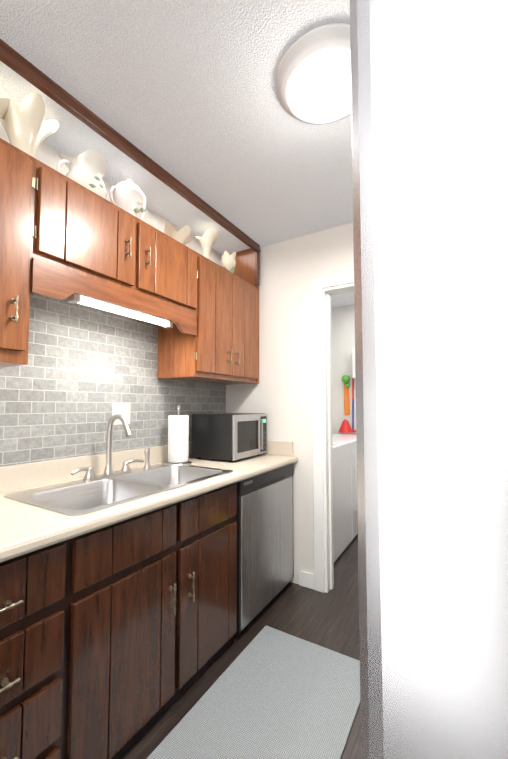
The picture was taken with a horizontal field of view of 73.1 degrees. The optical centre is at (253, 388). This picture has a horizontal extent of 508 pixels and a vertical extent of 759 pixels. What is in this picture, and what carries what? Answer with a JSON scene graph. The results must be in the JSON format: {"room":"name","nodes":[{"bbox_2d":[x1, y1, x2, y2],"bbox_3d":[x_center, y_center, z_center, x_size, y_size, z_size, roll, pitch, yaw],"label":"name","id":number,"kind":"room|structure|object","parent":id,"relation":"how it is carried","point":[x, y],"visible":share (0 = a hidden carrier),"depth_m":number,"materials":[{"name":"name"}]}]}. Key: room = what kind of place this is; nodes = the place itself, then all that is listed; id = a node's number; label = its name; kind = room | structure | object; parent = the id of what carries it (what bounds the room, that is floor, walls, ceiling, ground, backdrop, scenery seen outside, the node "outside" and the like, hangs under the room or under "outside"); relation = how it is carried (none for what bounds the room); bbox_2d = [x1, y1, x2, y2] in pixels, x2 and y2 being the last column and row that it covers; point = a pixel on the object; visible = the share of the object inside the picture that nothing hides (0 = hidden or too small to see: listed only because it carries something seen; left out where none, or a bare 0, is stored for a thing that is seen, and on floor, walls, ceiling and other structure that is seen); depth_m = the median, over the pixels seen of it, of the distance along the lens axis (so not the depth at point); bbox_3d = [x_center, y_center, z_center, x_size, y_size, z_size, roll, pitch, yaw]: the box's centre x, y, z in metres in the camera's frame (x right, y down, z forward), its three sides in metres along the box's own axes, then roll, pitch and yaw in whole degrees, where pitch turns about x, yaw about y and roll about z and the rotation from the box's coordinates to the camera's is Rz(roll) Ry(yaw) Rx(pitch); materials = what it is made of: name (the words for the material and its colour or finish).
{"room":"kitchen","nodes":[
{"label":"kitchen","id":0,"kind":"room"},
{"bbox_2d":[0,121,222,466],"bbox_3d":[-0.732,0.109,2.047,0.120,2.450,5.850,-2,-3,31],"label":"wall","id":1,"kind":"structure","parent":0,"point":[46,154],"depth_m":1.88,"materials":[{"name":"white paint"}]},
{"bbox_2d":[0,138,43,367],"bbox_3d":[-0.968,-0.463,1.238,0.326,0.760,0.166,-2,-3,31],"label":"upper cabinet","id":2,"kind":"object","parent":1,"relation":"attached to","point":[21,174],"depth_m":1.18,"materials":[{"name":"brown wood"}]},
{"bbox_2d":[0,86,58,157],"bbox_3d":[-0.968,-0.986,1.297,0.253,0.287,0.410,-2,-3,31],"label":"vase","id":3,"kind":"object","parent":2,"relation":"on","point":[29,129],"visible":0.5,"depth_m":1.33,"materials":[{"name":"beige ceramic"}]},
{"bbox_2d":[0,293,225,466],"bbox_3d":[-1.081,-0.071,1.354,0.005,0.778,3.287,-2,-3,31],"label":"tile backsplash","id":4,"kind":"structure","parent":1,"relation":"attached to","point":[74,379],"depth_m":1.73,"materials":[{"name":"grey tile"}]},
{"bbox_2d":[112,403,129,424],"bbox_3d":[-0.733,0.141,1.901,0.012,0.118,0.116,-2,-3,31],"label":"switch plate","id":5,"kind":"object","parent":4,"relation":"attached to","point":[123,409],"visible":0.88,"depth_m":1.90,"materials":[{"name":"beige plastic"}]},
{"bbox_2d":[40,164,203,321],"bbox_3d":[-0.694,-0.632,1.700,0.326,0.375,0.892,-2,-3,31],"label":"upper cabinet","id":6,"kind":"object","parent":1,"relation":"attached to","point":[62,236],"depth_m":1.50,"materials":[{"name":"brown wood"}]},
{"bbox_2d":[56,149,106,198],"bbox_3d":[-0.778,-0.941,1.569,0.206,0.225,0.238,-2,-3,31],"label":"pitcher vase","id":7,"kind":"object","parent":6,"relation":"on","point":[87,169],"visible":0.62,"depth_m":1.52,"materials":[{"name":"white ceramic"}]},
{"bbox_2d":[68,294,172,327],"bbox_3d":[-0.614,-0.396,1.669,0.090,0.096,0.580,-2,-3,31],"label":"under-cabinet light","id":8,"kind":"object","parent":6,"relation":"attached to","point":[79,299],"visible":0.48,"depth_m":1.60,"materials":[{"name":"white plastic"}]},
{"bbox_2d":[109,179,145,220],"bbox_3d":[-0.649,-0.957,1.789,0.188,0.280,0.228,-2,-3,31],"label":"urn vase","id":9,"kind":"object","parent":6,"relation":"on","point":[128,195],"visible":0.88,"depth_m":1.72,"materials":[{"name":"white ceramic"}]},
{"bbox_2d":[163,221,193,244],"bbox_3d":[-0.485,-0.875,2.072,0.256,0.147,0.226,-2,-3,31],"label":"vase","id":10,"kind":"object","parent":6,"relation":"on","point":[181,235],"visible":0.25,"depth_m":2.01,"materials":[{"name":"beige ceramic"}]},
{"bbox_2d":[0,39,259,384],"bbox_3d":[-0.931,-0.630,1.292,0.342,1.049,3.287,-2,-3,31],"label":"trim frame","id":11,"kind":"object","parent":1,"relation":"attached to","point":[247,268],"visible":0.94,"depth_m":1.60,"materials":[{"name":"brown wood"}]},
{"bbox_2d":[157,257,219,381],"bbox_3d":[-0.420,-0.429,2.142,0.326,0.735,0.165,-2,-3,31],"label":"upper cabinet","id":12,"kind":"object","parent":1,"relation":"attached to","point":[189,350],"depth_m":2.07,"materials":[{"name":"brown wood"}]},
{"bbox_2d":[196,228,217,259],"bbox_3d":[-0.324,-0.928,2.340,0.166,0.280,0.106,-2,-3,31],"label":"vase","id":13,"kind":"object","parent":12,"relation":"on","point":[207,239],"visible":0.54,"depth_m":2.31,"materials":[{"name":"beige ceramic"}]},
{"bbox_2d":[201,275,247,383],"bbox_3d":[-0.245,-0.414,2.432,0.326,0.735,0.147,-2,-3,31],"label":"upper cabinet","id":14,"kind":"object","parent":1,"relation":"attached to","point":[241,284],"depth_m":2.39,"materials":[{"name":"brown wood"}]},
{"bbox_2d":[220,266,235,381],"bbox_3d":[-0.330,-0.421,2.291,0.326,0.735,0.183,-2,-3,31],"label":"upper cabinet","id":15,"kind":"object","parent":1,"relation":"attached to","point":[227,278],"depth_m":2.24,"materials":[{"name":"brown wood"}]},
{"bbox_2d":[221,250,235,273],"bbox_3d":[-0.186,-0.892,2.558,0.122,0.230,0.127,-2,-3,31],"label":"vase","id":16,"kind":"object","parent":15,"relation":"on","point":[228,261],"visible":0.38,"depth_m":2.52,"materials":[{"name":"beige ceramic"}]},
{"bbox_2d":[240,282,257,383],"bbox_3d":[-0.156,-0.407,2.579,0.326,0.735,0.196,-2,-3,31],"label":"upper cabinet","id":17,"kind":"object","parent":1,"relation":"attached to","point":[252,291],"depth_m":2.51,"materials":[{"name":"brown wood"}]},
{"bbox_2d":[0,0,353,307],"bbox_3d":[0.355,-1.198,1.457,2.820,0.100,5.850,-2,-3,31],"label":"ceiling","id":18,"kind":"structure","parent":0,"point":[183,92],"depth_m":1.39,"materials":[{"name":"white paint"}]},
{"bbox_2d":[276,23,350,123],"bbox_3d":[0.271,-1.095,1.274,0.376,0.123,0.376,-2,-3,31],"label":"flush-mount ceiling light","id":19,"kind":"object","parent":18,"relation":"attached to","point":[313,82],"visible":0.77,"depth_m":1.20,"materials":[{"name":"white glass"}]},
{"bbox_2d":[121,534,360,758],"bbox_3d":[0.355,1.329,1.326,2.820,0.060,5.850,-2,-3,31],"label":"floor","id":20,"kind":"structure","parent":0,"point":[329,620],"depth_m":1.90,"materials":[{"name":"wood"}]},
{"bbox_2d":[0,536,79,758],"bbox_3d":[-0.943,0.861,0.953,0.603,0.834,0.512,-2,-3,31],"label":"base cabinet","id":21,"kind":"object","parent":20,"relation":"on","point":[38,587],"depth_m":0.95,"materials":[{"name":"brown wood"}]},
{"bbox_2d":[0,440,297,562],"bbox_3d":[-0.811,0.382,1.167,0.634,0.143,3.287,-2,-3,31],"label":"countertop","id":22,"kind":"structure","parent":21,"relation":"on","point":[25,528],"depth_m":1.43,"materials":[{"name":"laminate"}]},
{"bbox_2d":[71,414,150,480],"bbox_3d":[-0.651,0.281,1.698,0.188,0.310,0.459,-2,-3,31],"label":"faucet","id":23,"kind":"object","parent":22,"relation":"on","point":[90,475],"visible":1,"depth_m":1.70,"materials":[{"name":"silver metal"}]},
{"bbox_2d":[3,463,232,515],"bbox_3d":[-0.548,0.520,1.593,0.502,0.179,0.900,-2,-3,31],"label":"sink","id":24,"kind":"object","parent":22,"relation":"in","point":[80,497],"visible":0.31,"depth_m":1.56,"materials":[{"name":"silver metal"}]},
{"bbox_2d":[164,405,191,464],"bbox_3d":[-0.464,0.281,2.104,0.168,0.358,0.168,-2,-3,31],"label":"paper towel holder","id":25,"kind":"object","parent":22,"relation":"on","point":[178,439],"visible":1,"depth_m":2.05,"materials":[{"name":"white paper"}]},
{"bbox_2d":[191,413,266,461],"bbox_3d":[-0.148,0.325,2.379,0.376,0.299,0.430,-2,-3,31],"label":"microwave","id":26,"kind":"object","parent":22,"relation":"on","point":[230,437],"visible":1,"depth_m":2.22,"materials":[{"name":"black plastic"}]},
{"bbox_2d":[72,499,236,758],"bbox_3d":[-0.574,0.982,1.558,0.603,0.655,0.914,-2,-3,31],"label":"base cabinet","id":27,"kind":"object","parent":20,"relation":"on","point":[116,640],"depth_m":1.27,"materials":[{"name":"brown wood"}]},
{"bbox_2d":[147,626,359,758],"bbox_3d":[-0.148,1.277,1.004,0.575,0.008,1.775,-2,-3,31],"label":"rug","id":28,"kind":"object","parent":20,"relation":"on","point":[271,693],"visible":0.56,"depth_m":1.38,"materials":[{"name":"grey fabric"}]},
{"bbox_2d":[234,463,293,638],"bbox_3d":[-0.145,0.927,2.236,0.584,0.829,0.672,-2,-3,31],"label":"dishwasher","id":29,"kind":"object","parent":20,"relation":"on","point":[265,559],"visible":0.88,"depth_m":2.01,"materials":[{"name":"silver metal"}]},
{"bbox_2d":[332,440,351,561],"bbox_3d":[0.398,0.854,2.987,0.702,1.060,0.730,-2,-3,31],"label":"washer","id":30,"kind":"object","parent":20,"relation":"on","point":[342,508],"visible":0.08,"depth_m":2.86,"materials":[{"name":"white metal"}]},
{"bbox_2d":[332,434,357,539],"bbox_3d":[0.804,0.888,3.646,0.714,1.060,0.800,-2,-3,31],"label":"dryer","id":31,"kind":"object","parent":20,"relation":"on","point":[351,438],"visible":0.17,"depth_m":3.20,"materials":[{"name":"white metal"}]},
{"bbox_2d":[350,0,507,758],"bbox_3d":[0.615,0.350,0.315,0.837,1.784,0.905,-2,-3,31],"label":"refrigerator","id":32,"kind":"object","parent":20,"relation":"on","point":[429,98],"visible":1,"depth_m":0.13,"materials":[{"name":"white"}]},
{"bbox_2d":[226,222,353,583],"bbox_3d":[0.834,0.116,2.181,2.420,2.450,0.120,-2,-3,31],"label":"wall","id":33,"kind":"structure","parent":0,"point":[279,394],"depth_m":2.46,"materials":[{"name":"white paint"}]},
{"bbox_2d":[299,570,313,588],"bbox_3d":[1.554,1.319,2.693,1.780,0.100,1.874,-2,-3,31],"label":"baseboard","id":34,"kind":"structure","parent":33,"relation":"attached to","point":[306,579],"depth_m":2.32,"materials":[{"name":"white"}]},
{"bbox_2d":[311,272,353,592],"bbox_3d":[0.852,0.285,2.164,0.960,2.110,0.160,-2,-3,31],"label":"door frame","id":35,"kind":"structure","parent":33,"relation":"attached to","point":[324,290],"depth_m":2.33,"materials":[{"name":"white"}]},
{"bbox_2d":[331,304,355,433],"bbox_3d":[1.711,0.201,3.822,2.220,2.450,0.120,-2,-3,31],"label":"wall","id":36,"kind":"structure","parent":0,"point":[342,331],"depth_m":4.17,"materials":[{"name":"white paint"}]},
{"bbox_2d":[338,347,355,432],"bbox_3d":[1.145,0.019,4.002,0.335,0.989,0.170,-2,-3,31],"label":"broom","id":37,"kind":"object","parent":36,"relation":"attached to","point":[345,427],"depth_m":4.03,"materials":[{"name":"orange plastic"}]}
]}

